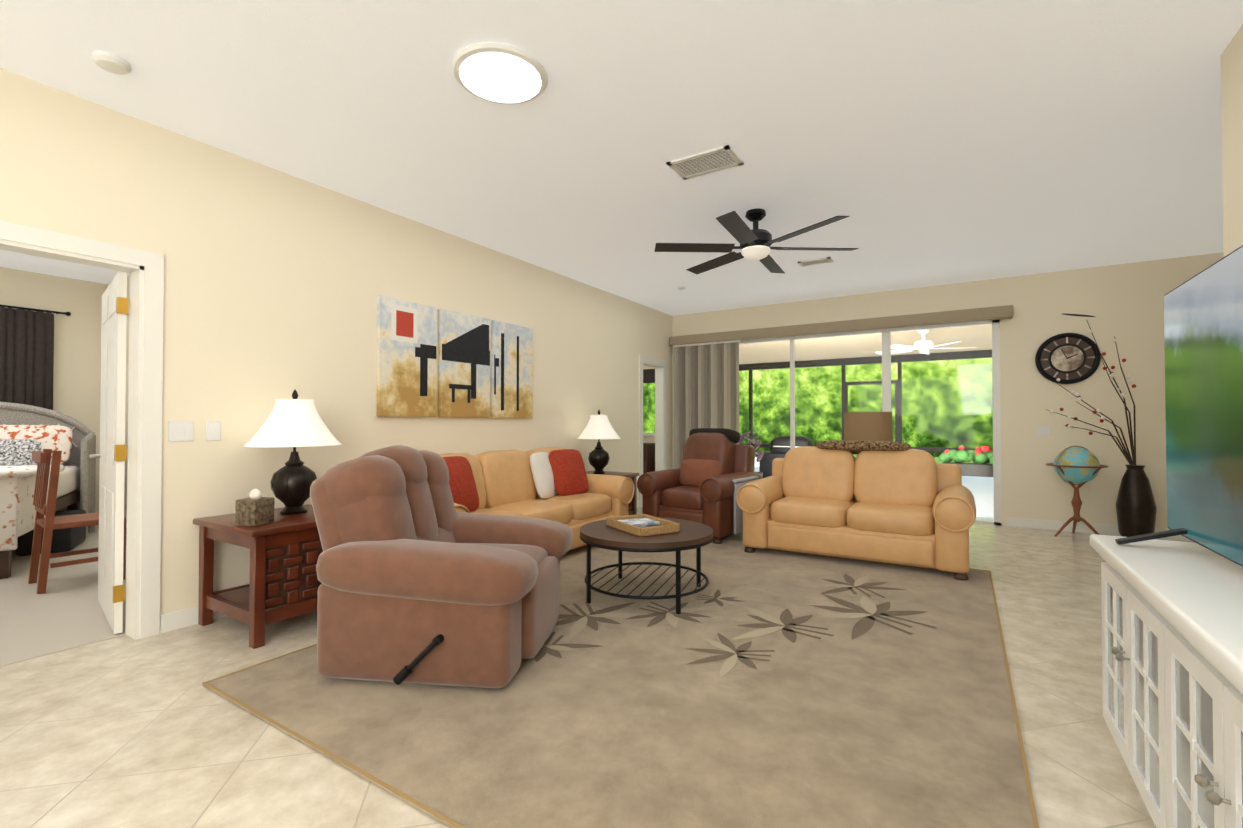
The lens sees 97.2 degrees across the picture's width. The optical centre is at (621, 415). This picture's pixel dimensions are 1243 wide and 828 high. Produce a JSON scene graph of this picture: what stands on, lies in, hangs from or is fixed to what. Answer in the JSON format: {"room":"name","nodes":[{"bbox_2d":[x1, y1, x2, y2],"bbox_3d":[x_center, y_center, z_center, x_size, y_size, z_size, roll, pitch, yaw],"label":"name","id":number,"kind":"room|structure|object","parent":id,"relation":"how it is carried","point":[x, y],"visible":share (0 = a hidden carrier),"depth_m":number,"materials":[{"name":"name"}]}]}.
{"room":"living room","nodes":[
{"label":"living room","id":0,"kind":"room"},
{"bbox_2d":[0,267,103,512],"bbox_3d":[-7.298,-0.178,4.919,0.120,2.850,3.960,-1,-1,32],"label":"wall","id":1,"kind":"structure","parent":0,"point":[77,368],"depth_m":6.33,"materials":[{"name":"beige paint"}]},
{"bbox_2d":[0,304,70,409],"bbox_3d":[-7.134,0.004,4.903,0.168,2.405,3.160,-1,-1,32],"label":"curtain","id":2,"kind":"object","parent":1,"relation":"hanging from","point":[26,355],"visible":0.56,"depth_m":5.93,"materials":[{"name":"black fabric"}]},
{"bbox_2d":[0,525,126,666],"bbox_3d":[-5.309,1.274,3.646,4.980,0.100,4.200,-1,-1,32],"label":"floor","id":3,"kind":"structure","parent":0,"point":[64,612],"depth_m":3.42,"materials":[{"name":"beige carpet"}]},
{"bbox_2d":[0,402,95,578],"bbox_3d":[-5.776,0.539,4.535,1.770,1.395,2.210,1,-1,-34],"label":"queen bed","id":4,"kind":"object","parent":3,"relation":"on","point":[26,430],"visible":0.88,"depth_m":5.41,"materials":[{"name":"white fabric"}]},
{"bbox_2d":[15,509,85,555],"bbox_3d":[-5.304,1.084,5.106,0.360,0.320,0.550,1,-1,-34],"label":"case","id":5,"kind":"object","parent":3,"relation":"on","point":[66,539],"visible":0.38,"depth_m":4.95,"materials":[{"name":"black"}]},
{"bbox_2d":[28,449,125,593],"bbox_3d":[-4.031,0.740,4.062,0.440,0.980,0.454,-1,-1,37],"label":"wood chair","id":6,"kind":"object","parent":3,"relation":"on","point":[49,523],"visible":0.73,"depth_m":3.88,"materials":[{"name":"brown wood"}]},
{"bbox_2d":[104,276,129,517],"bbox_3d":[-4.185,-0.171,5.393,4.900,2.850,0.120,-1,-1,32],"label":"wall","id":7,"kind":"structure","parent":0,"point":[128,277],"depth_m":6.22,"materials":[{"name":"beige paint"}]},
{"bbox_2d":[0,68,672,614],"bbox_3d":[-2.061,-0.190,4.056,0.120,2.850,10.900,-1,-1,32],"label":"wall","id":8,"kind":"structure","parent":0,"point":[276,282],"depth_m":3.56,"materials":[{"name":"beige paint"}]},
{"bbox_2d":[88,272,128,633],"bbox_3d":[-3.105,0.208,3.333,0.875,2.010,0.153,-1,-1,42],"label":"door leaf","id":9,"kind":"structure","parent":8,"relation":"in","point":[112,455],"depth_m":3.11,"materials":[{"name":"white wood"}]},
{"bbox_2d":[168,421,193,440],"bbox_3d":[-2.540,0.092,3.161,0.010,0.115,0.120,-1,-1,32],"label":"switch plate","id":10,"kind":"object","parent":8,"relation":"attached to","point":[180,430],"depth_m":3.16,"materials":[{"name":"white plastic"}]},
{"bbox_2d":[206,421,220,440],"bbox_3d":[-2.456,0.094,3.296,0.010,0.115,0.075,-1,-1,32],"label":"switch plate","id":11,"kind":"object","parent":8,"relation":"attached to","point":[213,428],"depth_m":3.29,"materials":[{"name":"white plastic"}]},
{"bbox_2d":[0,221,666,639],"bbox_3d":[-1.296,0.190,5.277,0.156,2.125,7.260,-1,-1,32],"label":"door frame","id":12,"kind":"structure","parent":8,"relation":"attached to","point":[144,269],"depth_m":3.02,"materials":[{"name":"white wood"}]},
{"bbox_2d":[160,501,639,632],"bbox_3d":[-1.164,1.203,5.345,0.015,0.100,5.370,-1,-1,32],"label":"baseboard","id":13,"kind":"structure","parent":8,"relation":"attached to","point":[174,620],"depth_m":3.15,"materials":[{"name":"white wood"}]},
{"bbox_2d":[377,295,440,416],"bbox_3d":[-1.727,-0.455,4.440,0.039,0.930,0.540,-1,-1,32],"label":"artwork","id":14,"kind":"object","parent":8,"relation":"attached to","point":[406,358],"depth_m":4.41,"materials":[{"name":"fabric"}]},
{"bbox_2d":[441,309,492,417],"bbox_3d":[-1.409,-0.447,4.949,0.039,0.930,0.580,-1,-1,32],"label":"artwork","id":15,"kind":"object","parent":8,"relation":"attached to","point":[465,338],"depth_m":4.93,"materials":[{"name":"fabric"}]},
{"bbox_2d":[493,320,532,417],"bbox_3d":[-1.086,-0.440,5.467,0.039,0.930,0.560,-1,-1,32],"label":"artwork","id":16,"kind":"object","parent":8,"relation":"attached to","point":[512,344],"depth_m":5.44,"materials":[{"name":"fabric"}]},
{"bbox_2d":[0,507,1191,827],"bbox_3d":[0.758,1.259,2.206,6.840,0.100,11.020,-1,-1,32],"label":"floor","id":17,"kind":"structure","parent":0,"point":[124,731],"depth_m":2.09,"materials":[{"name":"beige tile"}]},
{"bbox_2d":[193,504,322,648],"bbox_3d":[-2.029,0.914,3.289,0.710,0.620,0.670,-1,-1,32],"label":"end table","id":18,"kind":"object","parent":17,"relation":"on","point":[286,550],"visible":0.6,"depth_m":3.04,"materials":[{"name":"brown wood"}]},
{"bbox_2d":[235,489,274,525],"bbox_3d":[-2.019,0.502,3.018,0.130,0.195,0.130,0,-1,12],"label":"tissue box","id":19,"kind":"object","parent":18,"relation":"on","point":[255,508],"visible":1,"depth_m":2.96,"materials":[{"name":"brown"}]},
{"bbox_2d":[244,389,341,513],"bbox_3d":[-2.036,0.222,3.410,0.523,0.766,0.523,-1,-1,32],"label":"table lamp","id":20,"kind":"object","parent":18,"relation":"on","point":[294,422],"visible":0.98,"depth_m":3.31,"materials":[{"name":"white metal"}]},
{"bbox_2d":[439,447,633,549],"bbox_3d":[-0.921,0.777,4.781,0.972,0.936,2.450,-1,-1,32],"label":"sofa","id":21,"kind":"object","parent":17,"relation":"on","point":[558,484],"visible":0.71,"depth_m":4.87,"materials":[{"name":"brown leather"}]},
{"bbox_2d":[586,470,638,514],"bbox_3d":[-0.232,0.966,6.234,0.650,0.600,0.630,-1,-1,32],"label":"end table","id":22,"kind":"object","parent":17,"relation":"on","point":[633,503],"visible":0.06,"depth_m":6.28,"materials":[{"name":"brown wood"}]},
{"bbox_2d":[577,410,620,473],"bbox_3d":[-0.257,0.300,6.260,0.498,0.730,0.498,-1,-1,32],"label":"table lamp","id":23,"kind":"object","parent":22,"relation":"on","point":[598,426],"visible":1,"depth_m":6.16,"materials":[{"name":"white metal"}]},
{"bbox_2d":[202,539,1038,827],"bbox_3d":[0.513,1.217,3.373,3.070,0.017,4.100,-1,-1,32],"label":"rug","id":24,"kind":"object","parent":17,"relation":"on","point":[766,688],"visible":0.88,"depth_m":2.21,"materials":[{"name":"brown carpet"}]},
{"bbox_2d":[310,445,572,688],"bbox_3d":[-0.902,0.674,2.865,1.122,1.029,1.100,0,-1,7],"label":"recliner","id":25,"kind":"object","parent":24,"relation":"on","point":[421,579],"visible":1,"depth_m":2.42,"materials":[{"name":"brown fabric"}]},
{"bbox_2d":[580,517,713,613],"bbox_3d":[0.169,1.000,3.721,0.904,0.460,0.904,0,-1,20],"label":"coffee table","id":26,"kind":"object","parent":24,"relation":"on","point":[688,536],"visible":0.9,"depth_m":3.48,"materials":[{"name":"brown wood"}]},
{"bbox_2d":[607,514,679,536],"bbox_3d":[0.141,0.742,3.718,0.318,0.055,0.458,0,-1,-30],"label":"tray","id":27,"kind":"object","parent":26,"relation":"on","point":[640,525],"visible":1,"depth_m":3.67,"materials":[{"name":"wicker"}]},
{"bbox_2d":[637,428,760,543],"bbox_3d":[0.857,0.701,5.877,1.030,1.119,0.975,-1,-1,38],"label":"armchair","id":28,"kind":"object","parent":17,"relation":"on","point":[709,478],"visible":0.81,"depth_m":5.72,"materials":[{"name":"brown leather"}]},
{"bbox_2d":[736,440,976,580],"bbox_3d":[2.054,0.737,4.857,1.830,1.018,0.972,-1,-1,32],"label":"loveseat","id":29,"kind":"object","parent":17,"relation":"on","point":[899,503],"visible":0.96,"depth_m":4.67,"materials":[{"name":"brown leather"}]},
{"bbox_2d":[844,412,892,440],"bbox_3d":[2.547,0.613,5.649,0.470,1.290,0.470,-1,-1,32],"label":"floor lamp","id":30,"kind":"object","parent":17,"relation":"on","point":[868,426],"visible":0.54,"depth_m":5.46,"materials":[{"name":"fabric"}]},
{"bbox_2d":[1046,446,1108,536],"bbox_3d":[4.689,0.784,5.641,0.502,0.939,0.502,-1,-1,32],"label":"globe","id":31,"kind":"object","parent":17,"relation":"on","point":[1081,466],"visible":0.98,"depth_m":5.56,"materials":[{"name":"brown wood"}]},
{"bbox_2d":[1048,314,1156,536],"bbox_3d":[4.867,0.091,5.588,0.851,2.331,0.300,-1,-1,32],"label":"vase","id":32,"kind":"object","parent":17,"relation":"on","point":[1136,508],"visible":1,"depth_m":5.41,"materials":[{"name":"black ceramic"}]},
{"bbox_2d":[1090,534,1242,827],"bbox_3d":[1.569,0.816,1.237,0.556,0.760,1.625,-1,-1,32],"label":"tv console","id":33,"kind":"object","parent":17,"relation":"on","point":[1172,648],"visible":1,"depth_m":1.37,"materials":[{"name":"white wood"}]},
{"bbox_2d":[1115,245,1242,566],"bbox_3d":[1.561,-0.006,1.310,0.377,0.876,1.520,-1,-1,32],"label":"tv","id":34,"kind":"object","parent":33,"relation":"on","point":[1203,323],"visible":0.98,"depth_m":1.63,"materials":[{"name":"black metal"}]},
{"bbox_2d":[0,0,1242,315],"bbox_3d":[-1.321,-1.672,3.544,11.740,0.100,11.020,-1,-1,32],"label":"ceiling","id":35,"kind":"structure","parent":0,"point":[928,142],"depth_m":3.03,"materials":[{"name":"white paint"}]},
{"bbox_2d":[91,50,131,74],"bbox_3d":[-2.347,-1.617,2.522,0.136,0.040,0.136,-1,-1,32],"label":"smoke detector","id":36,"kind":"object","parent":35,"relation":"attached to","point":[111,62],"visible":0.98,"depth_m":2.50,"materials":[{"name":"white plastic"}]},
{"bbox_2d":[452,42,547,104],"bbox_3d":[-0.577,-1.620,2.619,0.450,0.030,0.450,-1,-1,32],"label":"recessed light","id":37,"kind":"object","parent":35,"relation":"in","point":[499,73],"visible":0.96,"depth_m":2.57,"materials":[{"name":"white plastic"}]},
{"bbox_2d":[666,145,743,179],"bbox_3d":[0.536,-1.617,3.516,0.420,0.012,0.270,-1,-1,32],"label":"ceiling vent","id":38,"kind":"object","parent":35,"relation":"in","point":[708,162],"visible":0.98,"depth_m":3.50,"materials":[{"name":"white plastic"}]},
{"bbox_2d":[654,208,858,273],"bbox_3d":[1.064,-1.424,4.340,1.492,0.375,1.605,-1,-1,32],"label":"fan","id":39,"kind":"object","parent":35,"relation":"hanging from","point":[756,242],"visible":1,"depth_m":4.28,"materials":[{"name":"black wood"}]},
{"bbox_2d":[798,257,832,266],"bbox_3d":[2.006,-1.586,5.663,0.320,0.012,0.170,-1,-1,32],"label":"ceiling vent","id":40,"kind":"object","parent":35,"relation":"in","point":[815,261],"visible":0.94,"depth_m":5.64,"materials":[{"name":"white plastic"}]},
{"bbox_2d":[643,365,654,442],"bbox_3d":[-0.178,-0.117,9.245,2.180,2.850,0.100,-1,-1,32],"label":"wall","id":41,"kind":"structure","parent":0,"point":[648,439],"depth_m":8.79,"materials":[{"name":"beige paint"}]},
{"bbox_2d":[643,369,654,435],"bbox_3d":[0.153,-0.200,9.002,1.280,1.070,0.115,-1,-1,32],"label":"nook window","id":42,"kind":"structure","parent":41,"relation":"in","point":[648,402],"depth_m":8.85,"materials":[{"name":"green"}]},
{"bbox_2d":[673,252,1223,529],"bbox_3d":[3.635,-0.151,6.837,6.840,2.850,0.150,-1,-1,32],"label":"wall","id":43,"kind":"structure","parent":0,"point":[1123,304],"depth_m":6.00,"materials":[{"name":"beige paint"}]},
{"bbox_2d":[673,340,739,468],"bbox_3d":[1.251,0.087,8.133,1.060,2.330,0.088,-1,-1,32],"label":"vertical blinds","id":44,"kind":"object","parent":43,"relation":"attached to","point":[705,385],"visible":0.71,"depth_m":8.13,"materials":[{"name":"beige fabric"}]},
{"bbox_2d":[670,305,1012,345],"bbox_3d":[2.596,-1.154,7.321,4.300,0.130,0.150,-1,-1,32],"label":"cornice valance","id":45,"kind":"object","parent":43,"relation":"attached to","point":[964,315],"visible":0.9,"depth_m":6.98,"materials":[{"name":"fabric"}]},
{"bbox_2d":[738,319,1001,524],"bbox_3d":[2.882,0.086,7.298,3.570,2.390,0.100,-1,-1,32],"label":"sliding glass door","id":46,"kind":"structure","parent":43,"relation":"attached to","point":[886,376],"depth_m":6.90,"materials":[{"name":"clear glass"}]},
{"bbox_2d":[1037,426,1049,435],"bbox_3d":[4.687,0.174,6.082,0.120,0.115,0.010,-1,-1,32],"label":"switch plate","id":47,"kind":"object","parent":43,"relation":"attached to","point":[1041,430],"depth_m":6.08,"materials":[{"name":"white plastic"}]},
{"bbox_2d":[1035,333,1100,383],"bbox_3d":[4.853,-0.618,5.962,0.560,0.560,0.055,-1,-1,32],"label":"wall clock","id":48,"kind":"object","parent":43,"relation":"attached to","point":[1068,358],"visible":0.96,"depth_m":5.95,"materials":[{"name":"brown wood"}]},
{"bbox_2d":[1007,517,1192,541],"bbox_3d":[5.382,1.207,5.631,2.320,0.100,0.015,-1,-1,32],"label":"baseboard","id":49,"kind":"structure","parent":43,"relation":"attached to","point":[1011,522],"depth_m":5.94,"materials":[{"name":"white wood"}]},
{"bbox_2d":[1220,24,1242,256],"bbox_3d":[1.019,-0.252,-0.376,0.120,2.850,6.640,-1,-1,32],"label":"wall","id":50,"kind":"structure","parent":0,"point":[1231,56],"depth_m":2.33,"materials":[{"name":"beige paint"}]},
{"bbox_3d":[-0.612,1.347,8.435,2.080,0.100,2.100,-1,-1,32],"label":"floor","id":51,"kind":"structure","parent":0,"visible":0},
{"bbox_2d":[643,443,654,473],"bbox_3d":[-0.057,0.872,8.802,1.300,0.860,0.450,-1,-1,32],"label":"base cabinet","id":52,"kind":"object","parent":51,"relation":"on","point":[648,457],"visible":0.15,"depth_m":8.35,"materials":[{"name":"brown wood"}]},
{"label":"outside","id":53,"kind":"structure","parent":0,"visible":0},
{"bbox_2d":[755,452,973,462],"bbox_3d":[9.694,1.682,24.456,70.000,0.100,30.000,-1,-1,32],"label":"lawn","id":54,"kind":"structure","parent":53,"point":[937,460],"depth_m":18.78,"materials":[{"name":"green plant"}]},
{"bbox_2d":[739,324,991,363],"bbox_3d":[3.901,-1.298,9.546,16.000,0.100,4.700,-1,-1,32],"label":"ceiling","id":55,"kind":"structure","parent":53,"point":[874,346],"depth_m":9.77,"materials":[{"name":"beige paint"}]},
{"bbox_2d":[876,329,976,354],"bbox_3d":[4.476,-1.116,8.113,1.332,0.305,1.281,-1,-1,32],"label":"ceiling fan","id":56,"kind":"object","parent":55,"relation":"hanging from","point":[924,344],"depth_m":8.00,"materials":[{"name":"white plastic"}]},
{"bbox_2d":[739,358,992,456],"bbox_3d":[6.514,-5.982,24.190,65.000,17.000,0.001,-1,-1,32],"label":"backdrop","id":57,"kind":"structure","parent":53,"point":[853,390],"depth_m":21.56,"materials":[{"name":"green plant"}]},
{"bbox_2d":[754,458,993,520],"bbox_3d":[5.489,1.418,12.053,16.000,0.100,10.700,-1,-1,32],"label":"floor","id":58,"kind":"structure","parent":53,"point":[989,509],"depth_m":9.43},
{"bbox_2d":[739,431,764,478],"bbox_3d":[2.124,0.792,9.027,0.447,1.065,0.432,-1,-1,32],"label":"potted plant","id":59,"kind":"object","parent":58,"relation":"on","point":[757,444],"depth_m":8.95,"materials":[{"name":"purple plant"}]},
{"bbox_2d":[759,436,814,477],"bbox_3d":[2.912,0.840,9.348,1.000,0.980,0.532,-1,-1,32],"label":"outdoor grill","id":60,"kind":"object","parent":58,"relation":"on","point":[785,440],"depth_m":9.28,"materials":[{"name":"black metal"}]},
{"bbox_2d":[739,350,992,452],"bbox_3d":[5.145,0.070,11.521,16.000,2.580,0.120,-1,-1,32],"label":"frame","id":61,"kind":"object","parent":58,"relation":"on","point":[873,360],"depth_m":11.43,"materials":[{"name":"brown metal"}]},
{"bbox_2d":[939,445,992,476],"bbox_3d":[4.660,0.848,7.277,0.761,0.905,0.353,-1,-1,32],"label":"potted plant","id":62,"kind":"object","parent":58,"relation":"on","point":[985,469],"depth_m":7.19,"materials":[{"name":"green plant"}]}
]}

